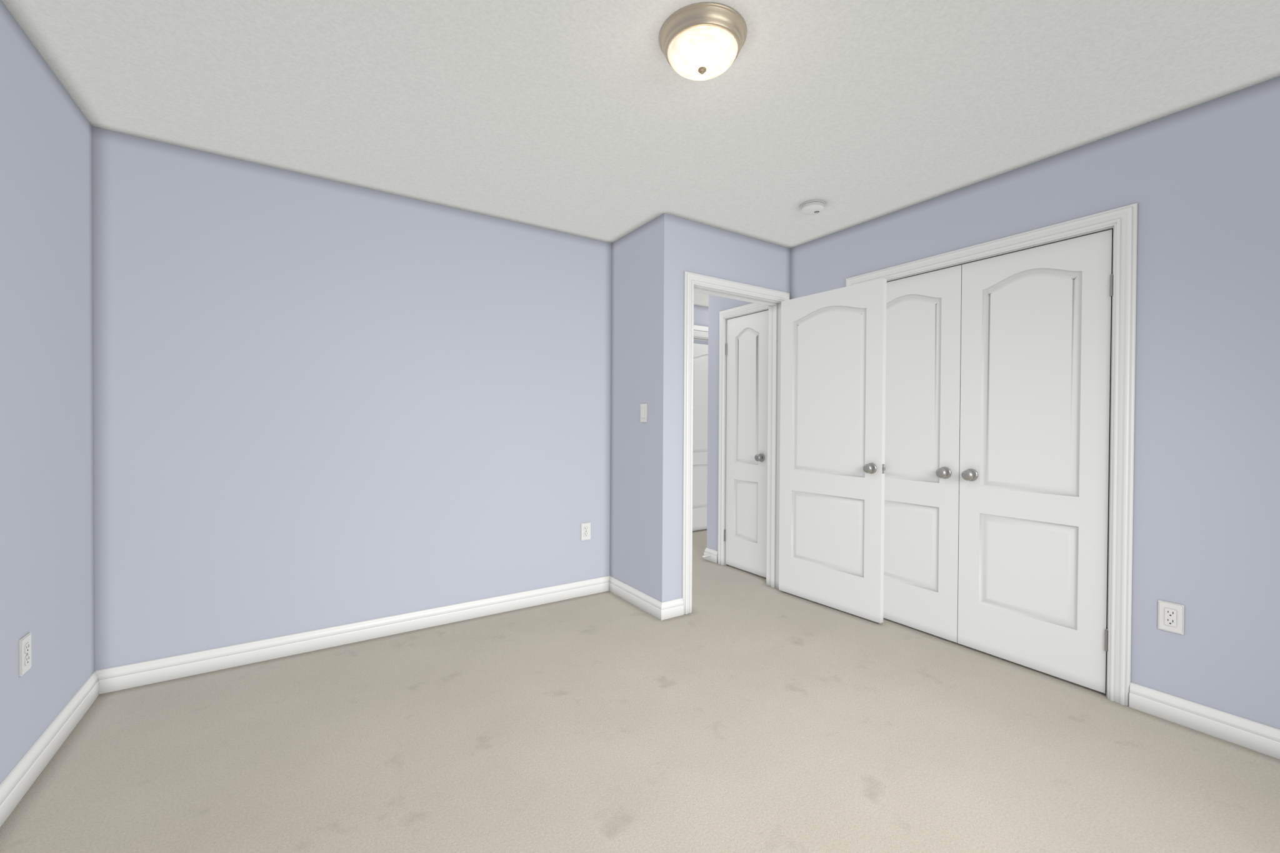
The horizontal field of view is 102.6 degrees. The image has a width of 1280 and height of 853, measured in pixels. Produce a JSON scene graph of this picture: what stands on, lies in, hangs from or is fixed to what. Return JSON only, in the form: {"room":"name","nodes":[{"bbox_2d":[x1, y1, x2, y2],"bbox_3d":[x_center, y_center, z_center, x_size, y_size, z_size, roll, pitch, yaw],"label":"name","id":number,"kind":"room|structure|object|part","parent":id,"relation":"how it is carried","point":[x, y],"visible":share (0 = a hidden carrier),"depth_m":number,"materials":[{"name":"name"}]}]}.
{"room":"empty bedroom","nodes":[
{"label":"empty bedroom","id":0,"kind":"room"},
{"bbox_2d":[0,0,94,784],"bbox_3d":[-1.369,-0.043,0.601,0.120,2.440,3.756,0,1,-33],"label":"wall","id":1,"kind":"structure","parent":0,"point":[47,590],"depth_m":1.78,"materials":[{"name":"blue paint"}]},
{"bbox_2d":[18,632,31,676],"bbox_3d":[-1.985,0.736,1.657,0.008,0.118,0.074,0,1,-33],"label":"outlet","id":2,"kind":"object","parent":1,"relation":"attached to","point":[25,642],"visible":1,"depth_m":1.65,"materials":[{"name":"white plastic"}]},
{"bbox_2d":[92,126,611,670],"bbox_3d":[-1.362,-0.066,2.923,2.680,2.440,0.120,0,1,-33],"label":"wall","id":3,"kind":"structure","parent":0,"point":[319,403],"depth_m":2.66,"materials":[{"name":"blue paint"}]},
{"bbox_2d":[580,522,590,540],"bbox_3d":[-0.370,0.719,3.508,0.074,0.118,0.008,0,1,-33],"label":"outlet","id":4,"kind":"object","parent":3,"relation":"attached to","point":[585,527],"visible":1,"depth_m":3.50,"materials":[{"name":"white plastic"}]},
{"bbox_2d":[0,528,1279,852],"bbox_3d":[0.445,1.214,2.958,5.740,0.100,5.920,0,1,-33],"label":"floor","id":5,"kind":"structure","parent":0,"point":[760,717],"depth_m":1.85,"materials":[{"name":"beige carpet"}]},
{"bbox_2d":[1,0,1279,307],"bbox_3d":[0.460,-1.336,2.934,5.740,0.120,5.920,0,1,-33],"label":"ceiling","id":6,"kind":"structure","parent":0,"point":[571,117],"depth_m":1.93,"materials":[{"name":"paint"}]},
{"bbox_2d":[659,1,746,80],"bbox_3d":[0.203,-1.206,1.667,0.282,0.117,0.282,0,1,-33],"label":"lamp fixture","id":7,"kind":"object","parent":6,"relation":"attached to","point":[700,41],"visible":1,"depth_m":1.59,"materials":[{"name":"white glass"}]},
{"bbox_2d":[800,200,825,214],"bbox_3d":[0.992,-1.252,2.943,0.140,0.042,0.140,0,1,-33],"label":"smoke detector","id":8,"kind":"object","parent":6,"relation":"attached to","point":[812,207],"visible":1,"depth_m":2.91,"materials":[{"name":"white plastic"}]},
{"bbox_2d":[609,213,680,602],"bbox_3d":[-0.298,-0.069,3.854,0.120,2.440,1.778,0,1,-33],"label":"wall","id":9,"kind":"structure","parent":0,"point":[645,314],"depth_m":3.22,"materials":[{"name":"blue paint"}]},
{"bbox_2d":[0,575,1279,827],"bbox_3d":[0.211,1.125,1.653,3.677,0.100,3.756,0,1,-33],"label":"trim","id":10,"kind":"structure","parent":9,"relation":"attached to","point":[1261,738],"depth_m":2.35,"materials":[{"name":"white wood"}]},
{"bbox_3d":[0.211,1.125,1.653,3.677,0.100,3.756,0,1,-33],"label":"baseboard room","id":11,"kind":"part","parent":10,"relation":"part of","materials":[{"name":"white paint"}]},
{"bbox_2d":[640,403,647,422],"bbox_3d":[0.021,-0.086,3.248,0.012,0.118,0.074,0,1,-33],"label":"light switch","id":12,"kind":"object","parent":9,"relation":"attached to","point":[644,407],"visible":1,"depth_m":3.24,"materials":[{"name":"white plastic"}]},
{"bbox_2d":[693,305,708,344],"bbox_3d":[0.495,-0.079,5.324,3.060,2.440,1.830,0,1,-33],"label":"wall","id":13,"kind":"structure","parent":0,"point":[700,313],"depth_m":5.54,"materials":[{"name":"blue paint"}]},
{"bbox_2d":[692,343,708,531],"bbox_3d":[0.784,0.116,5.645,0.770,2.023,0.095,0,1,-33],"label":"hall door","id":14,"kind":"structure","parent":13,"relation":"in","point":[700,351],"depth_m":5.58,"materials":[{"name":"white paint"}]},
{"bbox_2d":[693,336,708,341],"bbox_3d":[0.756,0.079,5.683,0.810,2.120,0.120,0,1,-33],"label":"door frame","id":15,"kind":"structure","parent":13,"relation":"attached to","point":[695,338],"depth_m":5.58,"materials":[{"name":"white paint"}]},
{"bbox_2d":[693,325,708,338],"bbox_3d":[0.795,0.029,5.624,0.950,2.222,0.020,0,1,-33],"label":"trim","id":16,"kind":"structure","parent":13,"relation":"in","point":[700,331],"depth_m":5.51,"materials":[{"name":"white wood"}]},
{"bbox_2d":[702,547,717,563],"bbox_3d":[0.891,1.099,4.722,2.820,0.100,1.658,0,1,-33],"label":"baseboard","id":17,"kind":"structure","parent":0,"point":[709,554],"depth_m":4.37,"materials":[{"name":"white wood"}]},
{"bbox_2d":[678,217,790,598],"bbox_3d":[0.623,-0.060,3.467,0.996,2.440,0.120,0,1,-33],"label":"wall","id":18,"kind":"structure","parent":0,"point":[706,250],"depth_m":3.30,"materials":[{"name":"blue paint"}]},
{"bbox_2d":[681,271,789,614],"bbox_3d":[0.632,0.102,3.475,0.954,2.117,0.158,0,1,-33],"label":"trim","id":19,"kind":"structure","parent":18,"relation":"attached to","point":[690,279],"depth_m":3.17,"materials":[{"name":"white wood"}]},
{"bbox_2d":[693,285,781,588],"bbox_3d":[0.632,0.130,3.475,0.840,2.060,0.120,0,1,-33],"label":"door frame","id":20,"kind":"structure","parent":18,"relation":"attached to","point":[774,306],"depth_m":3.68,"materials":[{"name":"white paint"}]},
{"bbox_2d":[778,278,886,623],"bbox_3d":[1.213,0.141,3.307,0.154,2.023,0.753,0,1,-36],"label":"entry door","id":21,"kind":"structure","parent":20,"relation":"attached to","point":[833,342],"depth_m":3.25,"materials":[{"name":"white paint"}]},
{"bbox_2d":[706,76,1279,729],"bbox_3d":[1.736,-0.047,2.789,0.120,2.440,4.010,0,1,-33],"label":"wall","id":22,"kind":"structure","parent":0,"point":[1204,179],"depth_m":2.02,"materials":[{"name":"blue paint"}]},
{"bbox_2d":[717,303,768,564],"bbox_3d":[0.886,0.126,4.085,0.120,2.060,0.505,0,1,-33],"label":"door frame","id":23,"kind":"structure","parent":22,"relation":"attached to","point":[767,309],"depth_m":4.25,"materials":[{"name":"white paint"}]},
{"bbox_2d":[723,310,768,578],"bbox_3d":[0.827,0.132,4.050,0.095,2.023,0.465,0,1,-33],"label":"door","id":24,"kind":"structure","parent":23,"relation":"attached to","point":[747,345],"depth_m":4.05,"materials":[{"name":"white paint"}]},
{"bbox_2d":[883,265,961,643],"bbox_3d":[1.528,0.146,2.989,0.095,2.023,0.615,0,1,-33],"label":"closet door","id":25,"kind":"structure","parent":22,"relation":"in","point":[924,310],"depth_m":2.90,"materials":[{"name":"white paint"}]},
{"bbox_2d":[845,203,1138,706],"bbox_3d":[1.751,0.143,2.766,0.120,2.060,1.266,0,1,-33],"label":"door frame","id":26,"kind":"structure","parent":22,"relation":"attached to","point":[1112,227],"depth_m":2.30,"materials":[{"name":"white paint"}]},
{"bbox_2d":[957,229,1113,693],"bbox_3d":[1.867,0.153,2.473,0.095,2.023,0.615,0,1,-33],"label":"closet door","id":27,"kind":"structure","parent":22,"relation":"in","point":[1035,358],"depth_m":2.44,"materials":[{"name":"white paint"}]},
{"bbox_2d":[1157,600,1184,634],"bbox_3d":[2.137,0.768,2.062,0.008,0.118,0.074,0,1,-33],"label":"outlet","id":28,"kind":"object","parent":22,"relation":"attached to","point":[1170,615],"visible":1,"depth_m":2.06,"materials":[{"name":"white plastic"}]}
]}

